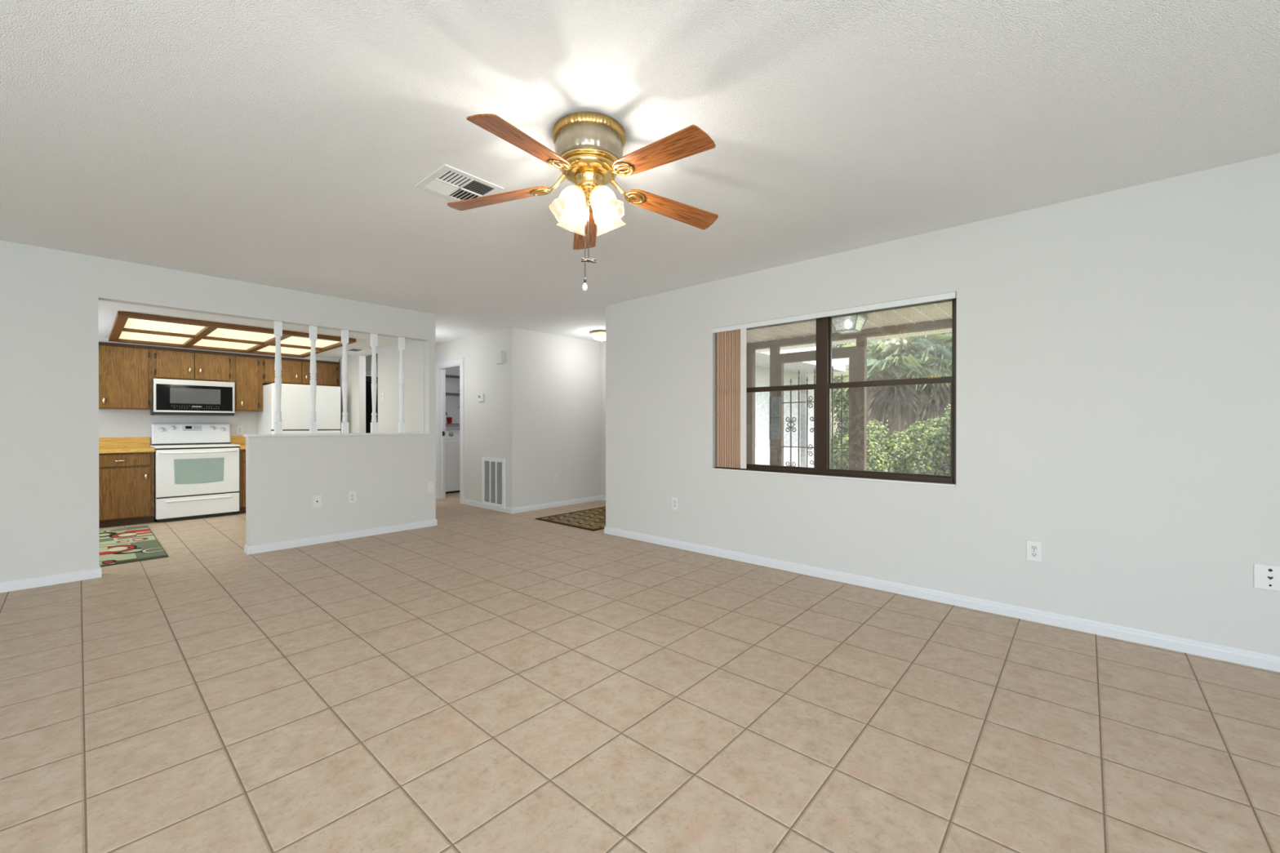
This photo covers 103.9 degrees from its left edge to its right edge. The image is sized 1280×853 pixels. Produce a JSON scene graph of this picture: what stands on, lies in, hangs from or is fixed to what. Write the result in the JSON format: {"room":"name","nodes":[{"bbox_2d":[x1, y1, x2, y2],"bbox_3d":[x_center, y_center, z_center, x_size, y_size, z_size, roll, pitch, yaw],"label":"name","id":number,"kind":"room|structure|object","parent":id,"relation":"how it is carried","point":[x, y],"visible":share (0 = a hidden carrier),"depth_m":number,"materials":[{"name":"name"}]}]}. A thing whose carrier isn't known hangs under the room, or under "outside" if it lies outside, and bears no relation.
{"room":"living room","nodes":[
{"label":"living room","id":0,"kind":"room"},
{"bbox_2d":[98,384,266,444],"bbox_3d":[-6.170,-0.078,6.409,0.100,2.440,3.960,0,0,42],"label":"wall","id":1,"kind":"structure","parent":0,"point":[113,423],"depth_m":6.29,"materials":[{"name":"white paint"}]},
{"bbox_2d":[98,342,152,409],"bbox_3d":[-6.208,-0.591,6.002,0.382,0.764,0.504,0,0,42],"label":"upper cabinet","id":2,"kind":"object","parent":1,"relation":"attached to","point":[125,371],"visible":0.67,"depth_m":5.91,"materials":[{"name":"brown wood"}]},
{"bbox_2d":[152,346,234,382],"bbox_3d":[-5.780,-0.780,6.481,0.382,0.388,0.781,0,0,42],"label":"upper cabinet","id":3,"kind":"object","parent":1,"relation":"attached to","point":[169,363],"visible":0.91,"depth_m":6.36,"materials":[{"name":"brown wood"}]},
{"bbox_2d":[150,378,235,416],"bbox_3d":[-5.782,-0.360,6.463,0.395,0.444,0.802,0,0,42],"label":"microwave","id":4,"kind":"object","parent":3,"relation":"attached to","point":[170,397],"visible":0.99,"depth_m":6.32,"materials":[{"name":"silver metal"}]},
{"bbox_2d":[98,337,338,362],"bbox_3d":[-5.551,-1.004,6.782,0.324,0.056,2.545,0,0,42],"label":"trim","id":5,"kind":"structure","parent":1,"relation":"attached to","point":[100,339],"depth_m":6.55,"materials":[{"name":"white paint"}]},
{"bbox_2d":[236,426,243,434],"bbox_3d":[-5.583,0.048,6.985,0.010,0.116,0.072,0,0,42],"label":"power outlet","id":6,"kind":"object","parent":1,"relation":"attached to","point":[239,428],"visible":1,"depth_m":6.98,"materials":[{"name":"white plastic"}]},
{"bbox_2d":[234,353,262,411],"bbox_3d":[-5.416,-0.594,6.891,0.382,0.764,0.315,0,0,42],"label":"upper cabinet","id":7,"kind":"object","parent":1,"relation":"attached to","point":[248,369],"visible":0.92,"depth_m":6.78,"materials":[{"name":"brown wood"}]},
{"bbox_2d":[262,355,339,386],"bbox_3d":[-4.997,-0.790,7.361,0.382,0.374,0.945,0,0,42],"label":"upper cabinet","id":8,"kind":"object","parent":1,"relation":"attached to","point":[294,371],"visible":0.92,"depth_m":7.23,"materials":[{"name":"brown wood"}]},
{"bbox_2d":[98,300,413,359],"bbox_3d":[-4.944,-1.041,5.381,3.093,0.028,3.860,0,0,42],"label":"ceiling","id":9,"kind":"structure","parent":0,"point":[108,310],"depth_m":4.99,"materials":[{"name":"white paint"}]},
{"bbox_2d":[108,311,355,357],"bbox_3d":[-4.739,-1.008,5.831,2.060,0.040,1.935,0,0,42],"label":"ceiling light panel","id":10,"kind":"object","parent":9,"relation":"attached to","point":[127,326],"visible":0.98,"depth_m":5.61,"materials":[{"name":"white plastic"}]},
{"bbox_2d":[346,347,367,351],"bbox_3d":[-3.829,-1.028,6.725,0.330,0.006,0.190,0,0,42],"label":"ceiling vent","id":11,"kind":"object","parent":9,"relation":"in","point":[352,349],"visible":0.89,"depth_m":6.71,"materials":[{"name":"white metal"}]},
{"bbox_2d":[0,240,600,582],"bbox_3d":[-3.501,-0.073,4.593,0.115,2.440,8.800,0,0,42],"label":"wall","id":12,"kind":"structure","parent":0,"point":[50,298],"depth_m":4.50,"materials":[{"name":"white paint"}]},
{"bbox_2d":[0,565,102,592],"bbox_3d":[-5.252,1.118,2.632,0.139,0.071,3.296,0,0,42],"label":"baseboard","id":13,"kind":"structure","parent":12,"relation":"attached to","point":[19,584],"depth_m":3.63,"materials":[{"name":"white wood"}]},
{"bbox_2d":[312,494,321,507],"bbox_3d":[-3.154,0.732,4.892,0.008,0.118,0.074,0,0,42],"label":"wall plate","id":14,"kind":"object","parent":12,"relation":"attached to","point":[317,500],"visible":1,"depth_m":4.89,"materials":[{"name":"white plastic"}]},
{"bbox_2d":[243,432,430,436],"bbox_3d":[-3.010,0.082,5.144,0.151,0.022,1.675,0,0,42],"label":"trim","id":15,"kind":"structure","parent":12,"relation":"on","point":[368,433],"depth_m":4.96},
{"bbox_2d":[274,320,282,434],"bbox_3d":[-3.400,-0.456,4.705,0.055,1.056,0.055,0,0,42],"label":"spindle","id":16,"kind":"object","parent":15,"relation":"on","point":[277,325],"visible":1,"depth_m":4.69,"materials":[{"name":"white paint"}]},
{"bbox_2d":[309,325,317,433],"bbox_3d":[-3.210,-0.457,4.918,0.055,1.056,0.055,0,0,42],"label":"spindle","id":17,"kind":"object","parent":15,"relation":"on","point":[313,329],"visible":1,"depth_m":4.90,"materials":[{"name":"white paint"}]},
{"bbox_2d":[341,329,348,433],"bbox_3d":[-3.023,-0.457,5.129,0.055,1.056,0.055,0,0,42],"label":"spindle","id":18,"kind":"object","parent":15,"relation":"on","point":[344,333],"visible":1,"depth_m":5.11,"materials":[{"name":"white paint"}]},
{"bbox_2d":[370,333,377,433],"bbox_3d":[-2.836,-0.458,5.338,0.055,1.056,0.055,0,0,42],"label":"spindle","id":19,"kind":"object","parent":15,"relation":"on","point":[374,337],"visible":1,"depth_m":5.32,"materials":[{"name":"white paint"}]},
{"bbox_2d":[398,337,404,432],"bbox_3d":[-2.644,-0.459,5.554,0.055,1.056,0.055,0,0,42],"label":"spindle","id":20,"kind":"object","parent":15,"relation":"on","point":[401,340],"visible":1,"depth_m":5.54,"materials":[{"name":"white paint"}]},
{"bbox_2d":[244,519,437,555],"bbox_3d":[-3.474,1.109,5.620,1.460,0.071,1.754,0,0,42],"label":"baseboard","id":21,"kind":"structure","parent":12,"relation":"attached to","point":[357,534],"depth_m":5.00,"materials":[{"name":"white wood"}]},
{"bbox_2d":[348,491,355,503],"bbox_3d":[-2.945,0.726,5.125,0.010,0.116,0.072,0,0,42],"label":"power outlet","id":22,"kind":"object","parent":12,"relation":"attached to","point":[352,495],"visible":1,"depth_m":5.12,"materials":[{"name":"white plastic"}]},
{"bbox_2d":[427,481,434,492],"bbox_3d":[-2.397,0.696,5.742,0.008,0.118,0.074,0,0,42],"label":"wall plate","id":23,"kind":"object","parent":12,"relation":"attached to","point":[430,485],"visible":1,"depth_m":5.74,"materials":[{"name":"white plastic"}]},
{"bbox_2d":[552,474,556,482],"bbox_3d":[-1.202,0.730,7.081,0.010,0.116,0.072,0,0,42],"label":"power outlet","id":24,"kind":"object","parent":12,"relation":"attached to","point":[554,476],"visible":1,"depth_m":7.07,"materials":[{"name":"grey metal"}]},
{"bbox_2d":[365,353,377,376],"bbox_3d":[-4.846,-0.085,8.705,0.120,2.440,1.230,0,0,42],"label":"wall","id":25,"kind":"structure","parent":0,"point":[368,358],"depth_m":8.75,"materials":[{"name":"white paint"}]},
{"bbox_2d":[365,370,377,433],"bbox_3d":[-4.827,0.085,8.669,0.082,2.100,0.920,0,0,42],"label":"door","id":26,"kind":"structure","parent":25,"relation":"in","point":[368,379],"depth_m":8.78,"materials":[{"name":"black paint"}]},
{"bbox_2d":[338,340,424,433],"bbox_3d":[-3.829,-0.080,7.034,3.623,2.440,0.087,0,0,42],"label":"wall","id":27,"kind":"structure","parent":0,"point":[388,410],"depth_m":6.42,"materials":[{"name":"white paint"}]},
{"bbox_2d":[382,392,384,401],"bbox_3d":[-3.372,-0.389,6.556,0.072,0.116,0.016,0,0,42],"label":"light switch","id":28,"kind":"object","parent":27,"relation":"attached to","point":[383,393],"visible":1,"depth_m":6.54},
{"bbox_2d":[445,367,459,430],"bbox_3d":[-2.323,-0.084,8.426,3.240,2.440,1.710,0,0,42],"label":"wall","id":29,"kind":"structure","parent":0,"point":[452,384],"depth_m":9.39,"materials":[{"name":"white paint"}]},
{"bbox_2d":[445,374,459,391],"bbox_3d":[-3.400,-0.788,9.222,0.361,0.272,1.350,0,0,42],"label":"wire shelf","id":30,"kind":"object","parent":29,"relation":"attached to","point":[446,375],"visible":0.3,"depth_m":9.09,"materials":[{"name":"white metal"}]},
{"bbox_2d":[445,392,459,408],"bbox_3d":[-3.400,-0.468,9.223,0.361,0.272,1.350,0,0,42],"label":"wire shelf","id":31,"kind":"object","parent":29,"relation":"attached to","point":[449,393],"visible":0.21,"depth_m":9.06,"materials":[{"name":"white metal"}]},
{"bbox_2d":[445,423,459,429],"bbox_3d":[-3.399,-0.001,9.225,0.360,0.104,1.350,0,0,42],"label":"wire shelf","id":32,"kind":"object","parent":29,"relation":"attached to","point":[446,424],"visible":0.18,"depth_m":9.00,"materials":[{"name":"white metal"}]},
{"bbox_2d":[446,417,452,423],"bbox_3d":[-3.449,-0.110,9.056,0.100,0.116,0.100,0,0,42],"label":"plastic cup","id":33,"kind":"object","parent":32,"relation":"on","point":[449,420],"visible":1,"depth_m":9.02,"materials":[{"name":"red plastic"}]},
{"bbox_2d":[435,327,519,508],"bbox_3d":[-3.034,-0.083,7.839,3.738,2.440,0.112,0,0,42],"label":"wall","id":34,"kind":"structure","parent":0,"point":[491,425],"depth_m":6.91,"materials":[{"name":"white paint"}]},
{"bbox_2d":[435,357,464,503],"bbox_3d":[-2.890,0.063,7.696,0.905,2.150,0.134,0,0,42],"label":"door frame","id":35,"kind":"structure","parent":34,"relation":"in","point":[459,362],"depth_m":7.89,"materials":[{"name":"white wood"}]},
{"bbox_2d":[477,393,484,401],"bbox_3d":[-2.234,-0.405,7.029,0.124,0.110,0.031,0,0,42],"label":"thermostat","id":36,"kind":"object","parent":34,"relation":"attached to","point":[481,396],"visible":1,"depth_m":7.00,"materials":[{"name":"white plastic"}]},
{"bbox_2d":[482,457,505,508],"bbox_3d":[-2.001,0.759,6.832,0.545,0.662,0.020,0,0,42],"label":"air vent","id":37,"kind":"object","parent":34,"relation":"in","point":[493,468],"visible":1,"depth_m":6.82,"materials":[{"name":"white metal"}]},
{"bbox_2d":[495,351,504,364],"bbox_3d":[-1.876,-0.921,6.700,0.156,0.176,0.045,0,0,42],"label":"door chime","id":38,"kind":"object","parent":34,"relation":"attached to","point":[500,355],"visible":1,"depth_m":6.66,"materials":[{"name":"white paint"}]},
{"bbox_2d":[600,341,605,496],"bbox_3d":[0.089,-0.081,7.207,1.767,2.440,0.120,0,0,42],"label":"wall","id":39,"kind":"structure","parent":0,"point":[602,344],"depth_m":7.71,"materials":[{"name":"white paint"}]},
{"bbox_2d":[0,492,1279,852],"bbox_3d":[-1.792,1.182,3.141,12.350,0.060,8.900,0,0,42],"label":"floor","id":40,"kind":"structure","parent":0,"point":[478,680],"depth_m":2.05,"materials":[{"name":"beige tile"}]},
{"bbox_2d":[98,452,154,528],"bbox_3d":[-6.109,0.722,5.914,0.612,0.842,0.498,0,0,42],"label":"base cabinet","id":41,"kind":"object","parent":40,"relation":"on","point":[126,480],"visible":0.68,"depth_m":5.75,"materials":[{"name":"brown wood"}]},
{"bbox_2d":[98,437,155,453],"bbox_3d":[-6.117,0.218,5.923,0.624,0.165,0.502,0,0,42],"label":"countertop","id":42,"kind":"structure","parent":41,"relation":"on","point":[106,445],"depth_m":6.06,"materials":[{"name":"yellow laminate"}]},
{"bbox_2d":[98,525,168,566],"bbox_3d":[-5.111,1.142,4.843,2.030,0.008,0.625,0,0,42],"label":"runner rug","id":43,"kind":"object","parent":40,"relation":"on","point":[135,544],"visible":0.54,"depth_m":4.75,"materials":[{"name":"multicoloured fabric"}]},
{"bbox_2d":[150,423,239,522],"bbox_3d":[-5.646,0.551,6.368,0.698,1.182,0.793,0,0,42],"label":"range","id":44,"kind":"object","parent":40,"relation":"on","point":[197,465],"visible":1,"depth_m":6.25,"materials":[{"name":"white metal"}]},
{"bbox_2d":[150,444,239,448],"bbox_3d":[-5.670,0.247,6.388,0.635,0.022,0.793,0,0,42],"label":"cooktop","id":45,"kind":"object","parent":44,"relation":"in","point":[153,446],"depth_m":6.30,"materials":[{"name":"white metal"}]},
{"bbox_2d":[237,448,245,513],"bbox_3d":[-5.314,0.720,6.806,0.612,0.842,0.292,0,0,42],"label":"base cabinet","id":46,"kind":"object","parent":40,"relation":"on","point":[242,452],"visible":0.27,"depth_m":6.54,"materials":[{"name":"brown wood"}]},
{"bbox_2d":[230,435,245,449],"bbox_3d":[-5.325,0.215,6.812,0.624,0.165,0.296,0,0,42],"label":"countertop","id":47,"kind":"structure","parent":46,"relation":"on","point":[239,440],"depth_m":6.94,"materials":[{"name":"yellow laminate"}]},
{"bbox_2d":[257,383,340,434],"bbox_3d":[-4.857,0.274,7.150,0.835,1.692,0.818,0,0,42],"label":"refrigerator","id":48,"kind":"object","parent":40,"relation":"on","point":[295,399],"visible":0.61,"depth_m":6.86,"materials":[{"name":"white metal"}]},
{"bbox_2d":[445,430,459,493],"bbox_3d":[-3.363,0.600,8.839,0.660,1.070,0.680,0,0,42],"label":"washing machine","id":49,"kind":"object","parent":40,"relation":"on","point":[452,437],"visible":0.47,"depth_m":8.54,"materials":[{"name":"white metal"}]},
{"bbox_2d":[534,506,605,531],"bbox_3d":[-0.486,1.138,6.293,1.055,0.008,1.255,0,0,42],"label":"door mat","id":50,"kind":"object","parent":40,"relation":"on","point":[593,519],"visible":0.62,"depth_m":6.12,"materials":[{"name":"brown fabric"}]},
{"bbox_2d":[0,0,1279,344],"bbox_3d":[-1.792,-1.328,3.133,12.350,0.080,8.900,0,0,42],"label":"ceiling","id":51,"kind":"structure","parent":0,"point":[282,144],"depth_m":2.14,"materials":[{"name":"white paint"}]},
{"bbox_2d":[414,164,503,201],"bbox_3d":[-0.969,-1.283,2.688,0.335,0.008,0.335,0,0,42],"label":"ceiling vent","id":52,"kind":"object","parent":51,"relation":"in","point":[449,182],"visible":0.9,"depth_m":2.66,"materials":[{"name":"white metal"}]},
{"bbox_2d":[447,111,718,291],"bbox_3d":[-0.201,-0.936,2.162,1.228,0.699,1.256,0,0,42],"label":"ceiling fan","id":53,"kind":"object","parent":51,"relation":"hanging from","point":[589,146],"visible":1,"depth_m":2.09,"materials":[{"name":"brown wood"}]},
{"bbox_2d":[590,330,605,342],"bbox_3d":[-0.524,-1.231,6.893,0.330,0.138,0.330,0,0,42],"label":"light","id":54,"kind":"object","parent":51,"relation":"attached to","point":[597,335],"visible":0.73,"depth_m":6.78,"materials":[{"name":"white glass"}]},
{"bbox_2d":[746,301,951,343],"bbox_3d":[3.586,-1.078,3.374,8.140,0.043,1.885,0,0,42],"label":"ceiling","id":55,"kind":"structure","parent":0,"point":[940,311],"depth_m":5.12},
{"bbox_2d":[746,318,951,350],"bbox_3d":[4.178,-1.026,4.039,8.140,0.080,0.105,0,0,42],"label":"porch beam","id":56,"kind":"structure","parent":55,"relation":"attached to","point":[944,323],"depth_m":5.48,"materials":[{"name":"wood"}]},
{"bbox_2d":[831,314,869,334],"bbox_3d":[1.991,-0.981,4.786,0.300,0.158,0.300,0,0,42],"label":"lantern","id":57,"kind":"object","parent":55,"relation":"attached to","point":[859,321],"visible":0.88,"depth_m":4.73,"materials":[{"name":"white glass"}]},
{"bbox_2d":[755,328,951,353],"bbox_3d":[4.346,-1.026,4.228,8.140,0.032,0.399,0,0,42],"label":"roof overhang","id":58,"kind":"object","parent":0,"point":[949,330],"depth_m":5.76,"materials":[{"name":"white wood"}]},
{"bbox_2d":[605,153,1279,656],"bbox_3d":[2.161,-0.069,3.247,6.595,2.440,0.200,0,0,42],"label":"wall","id":59,"kind":"structure","parent":0,"point":[1117,352],"depth_m":2.90,"materials":[{"name":"white paint"}]},
{"bbox_2d":[671,497,678,510],"bbox_3d":[0.331,0.731,4.740,0.072,0.116,0.010,0,0,42],"label":"power outlet","id":60,"kind":"object","parent":59,"relation":"attached to","point":[674,500],"visible":1,"depth_m":4.74,"materials":[{"name":"white plastic"}]},
{"bbox_2d":[711,467,955,486],"bbox_3d":[1.347,0.379,3.851,1.859,0.013,0.040,0,0,42],"label":"window sill","id":61,"kind":"structure","parent":59,"relation":"attached to","point":[714,468],"depth_m":3.69,"materials":[{"name":"white paint"}]},
{"bbox_2d":[714,298,956,484],"bbox_3d":[1.389,-0.244,3.895,1.861,1.257,0.085,0,0,42],"label":"window","id":62,"kind":"structure","parent":59,"relation":"in","point":[822,388],"depth_m":3.84,"materials":[{"name":"brown metal"}]},
{"bbox_2d":[712,291,956,468],"bbox_3d":[1.357,-0.256,3.860,1.853,1.230,0.054,0,0,42],"label":"vertical blind","id":63,"kind":"object","parent":62,"relation":"attached to","point":[731,340],"visible":0.98,"depth_m":4.32,"materials":[{"name":"beige plastic"}]},
{"bbox_2d":[463,495,1279,672],"bbox_3d":[0.525,1.109,5.650,11.930,0.071,1.630,0,0,42],"label":"baseboard","id":64,"kind":"structure","parent":59,"relation":"attached to","point":[1245,657],"depth_m":3.14,"materials":[{"name":"white wood"}]},
{"bbox_2d":[1026,540,1041,561],"bbox_3d":[2.329,0.737,2.959,0.072,0.116,0.010,0,0,42],"label":"power outlet","id":65,"kind":"object","parent":59,"relation":"attached to","point":[1033,548],"visible":1,"depth_m":2.96,"materials":[{"name":"white plastic"}]},
{"bbox_2d":[1030,552,1037,556],"bbox_3d":[2.328,0.757,2.957,0.033,0.025,0.003,0,0,42],"label":"socket","id":66,"kind":"object","parent":65,"relation":"attached to","point":[1032,554],"depth_m":2.96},
{"bbox_2d":[1030,545,1037,550],"bbox_3d":[2.328,0.717,2.957,0.033,0.025,0.003,0,0,42],"label":"socket","id":67,"kind":"object","parent":65,"relation":"attached to","point":[1032,547],"depth_m":2.96,"materials":[{"name":"white plastic"}]},
{"bbox_2d":[1253,563,1279,591],"bbox_3d":[2.997,0.717,2.365,0.124,0.116,0.008,0,0,42],"label":"wall plate","id":68,"kind":"object","parent":59,"relation":"attached to","point":[1265,576],"visible":1,"depth_m":2.38,"materials":[{"name":"white plastic"}]},
{"bbox_3d":[3.636,1.261,3.437,8.140,0.100,2.035,0,0,42],"label":"floor","id":69,"kind":"structure","parent":0,"visible":0},
{"bbox_2d":[746,349,755,464],"bbox_3d":[1.431,0.105,6.491,0.100,2.194,0.085,0,0,42],"label":"porch post","id":70,"kind":"object","parent":69,"relation":"on","point":[750,353],"visible":0.44,"depth_m":6.46,"materials":[{"name":"wood"}]},
{"bbox_2d":[769,346,780,465],"bbox_3d":[1.687,0.105,6.263,0.100,2.194,0.085,0,0,42],"label":"porch post","id":71,"kind":"object","parent":69,"relation":"on","point":[774,351],"visible":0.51,"depth_m":6.23,"materials":[{"name":"wood"}]},
{"bbox_2d":[768,396,780,439],"bbox_3d":[1.671,-0.103,6.207,0.145,0.530,0.016,0,0,42],"label":"panel","id":72,"kind":"object","parent":71,"relation":"attached to","point":[774,402],"visible":1,"depth_m":6.20,"materials":[{"name":"white glass"}]},
{"bbox_2d":[777,346,856,470],"bbox_3d":[2.079,0.153,5.917,0.945,2.100,0.070,0,0,42],"label":"frame","id":73,"kind":"object","parent":69,"relation":"on","point":[846,352],"visible":0.67,"depth_m":5.70,"materials":[{"name":"wood"}]},
{"bbox_2d":[782,365,848,469],"bbox_3d":[2.068,0.216,5.927,0.810,1.855,0.026,0,0,42],"label":"iron gate","id":74,"kind":"object","parent":73,"relation":"attached to","point":[842,420],"visible":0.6,"depth_m":5.97,"materials":[{"name":"metal"}]},
{"bbox_2d":[856,336,866,471],"bbox_3d":[2.463,0.107,5.571,0.088,2.194,0.085,0,0,42],"label":"porch post","id":75,"kind":"object","parent":69,"relation":"on","point":[861,342],"visible":0.56,"depth_m":5.54,"materials":[{"name":"wood"}]},
{"label":"outside","id":76,"kind":"structure","parent":0,"visible":0},
{"bbox_3d":[13.306,1.351,14.935,120.000,0.130,100.000,0,0,42],"label":"ground","id":77,"kind":"structure","parent":76,"visible":0},
{"bbox_2d":[755,350,845,466],"bbox_3d":[0.717,-0.538,11.347,5.370,3.669,6.700,0,0,42],"label":"house wing","id":78,"kind":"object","parent":77,"relation":"on","point":[762,359],"visible":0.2,"depth_m":11.20,"materials":[{"name":"white stucco"}]},
{"bbox_2d":[831,343,848,433],"bbox_3d":[9.844,-2.142,23.259,2.578,6.814,2.391,0,0,22],"label":"tree","id":79,"kind":"object","parent":77,"relation":"on","point":[837,397],"visible":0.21,"depth_m":23.28,"materials":[{"name":"green plant"}]},
{"bbox_2d":[842,338,890,429],"bbox_3d":[7.395,-0.916,16.140,2.276,4.410,2.107,0,0,42],"label":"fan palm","id":80,"kind":"object","parent":77,"relation":"on","point":[851,344],"visible":0.02,"depth_m":16.02,"materials":[{"name":"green plant"}]},
{"bbox_2d":[848,375,888,443],"bbox_3d":[8.693,-1.968,18.464,1.938,6.495,1.953,0,0,-23],"label":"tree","id":81,"kind":"object","parent":77,"relation":"on","point":[887,426],"visible":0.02,"depth_m":18.21,"materials":[{"name":"green plant"}]},
{"bbox_2d":[836,334,951,437],"bbox_3d":[5.414,-0.398,10.833,2.168,3.409,2.274,0,0,0],"label":"fan palm","id":82,"kind":"object","parent":77,"relation":"on","point":[896,401],"visible":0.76,"depth_m":10.38,"materials":[{"name":"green plant"}]},
{"bbox_2d":[883,416,918,431],"bbox_3d":[11.841,-2.681,22.897,2.790,7.912,2.717,0,0,-31],"label":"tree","id":83,"kind":"object","parent":77,"relation":"on","point":[887,416],"visible":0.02,"depth_m":22.43,"materials":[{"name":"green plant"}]},
{"bbox_2d":[875,332,951,431],"bbox_3d":[6.250,-0.450,10.710,2.204,3.513,2.383,0,0,-1],"label":"fan palm","id":84,"kind":"object","parent":77,"relation":"on","point":[939,394],"visible":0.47,"depth_m":10.20,"materials":[{"name":"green plant"}]},
{"bbox_2d":[906,333,948,433],"bbox_3d":[10.037,-1.873,17.836,2.164,6.308,2.567,0,0,42],"label":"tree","id":85,"kind":"object","parent":77,"relation":"on","point":[940,333],"visible":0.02,"depth_m":17.61,"materials":[{"name":"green plant"}]},
{"bbox_2d":[930,404,951,475],"bbox_3d":[5.375,0.452,8.110,1.132,1.732,1.585,0,0,42],"label":"shrub","id":86,"kind":"object","parent":77,"relation":"on","point":[947,467],"visible":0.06,"depth_m":8.00,"materials":[{"name":"green plant"}]},
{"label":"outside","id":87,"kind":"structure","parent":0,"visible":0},
{"bbox_3d":[2.967,1.272,11.224,7.500,0.049,8.300,0,0,42],"label":"gravel drive","id":88,"kind":"object","parent":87,"visible":0},
{"bbox_2d":[800,357,848,467],"bbox_3d":[4.109,-0.199,14.756,5.300,2.969,2.700,0,0,42],"label":"garage","id":89,"kind":"structure","parent":88,"relation":"on","point":[841,361],"depth_m":13.01,"materials":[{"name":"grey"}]},
{"bbox_2d":[831,416,879,468],"bbox_3d":[4.871,0.517,11.291,1.234,1.586,1.204,0,0,42],"label":"shrub","id":90,"kind":"object","parent":88,"relation":"on","point":[836,438],"visible":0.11,"depth_m":11.16,"materials":[{"name":"green plant"}]},
{"bbox_2d":[835,418,910,472],"bbox_3d":[4.207,0.590,9.064,1.327,1.454,1.522,0,0,42],"label":"shrub","id":91,"kind":"object","parent":88,"relation":"on","point":[877,460],"visible":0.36,"depth_m":8.67,"materials":[{"name":"green plant"}]},
{"bbox_2d":[884,420,932,472],"bbox_3d":[4.815,0.603,8.963,1.436,1.432,1.253,0,0,-44],"label":"shrub","id":92,"kind":"object","parent":88,"relation":"on","point":[909,437],"visible":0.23,"depth_m":8.65,"materials":[{"name":"green plant"}]},
{"bbox_2d":[903,415,950,475],"bbox_3d":[5.074,0.577,8.415,1.184,1.486,1.421,0,0,42],"label":"shrub","id":93,"kind":"object","parent":88,"relation":"on","point":[925,453],"visible":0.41,"depth_m":8.10,"materials":[{"name":"green plant"}]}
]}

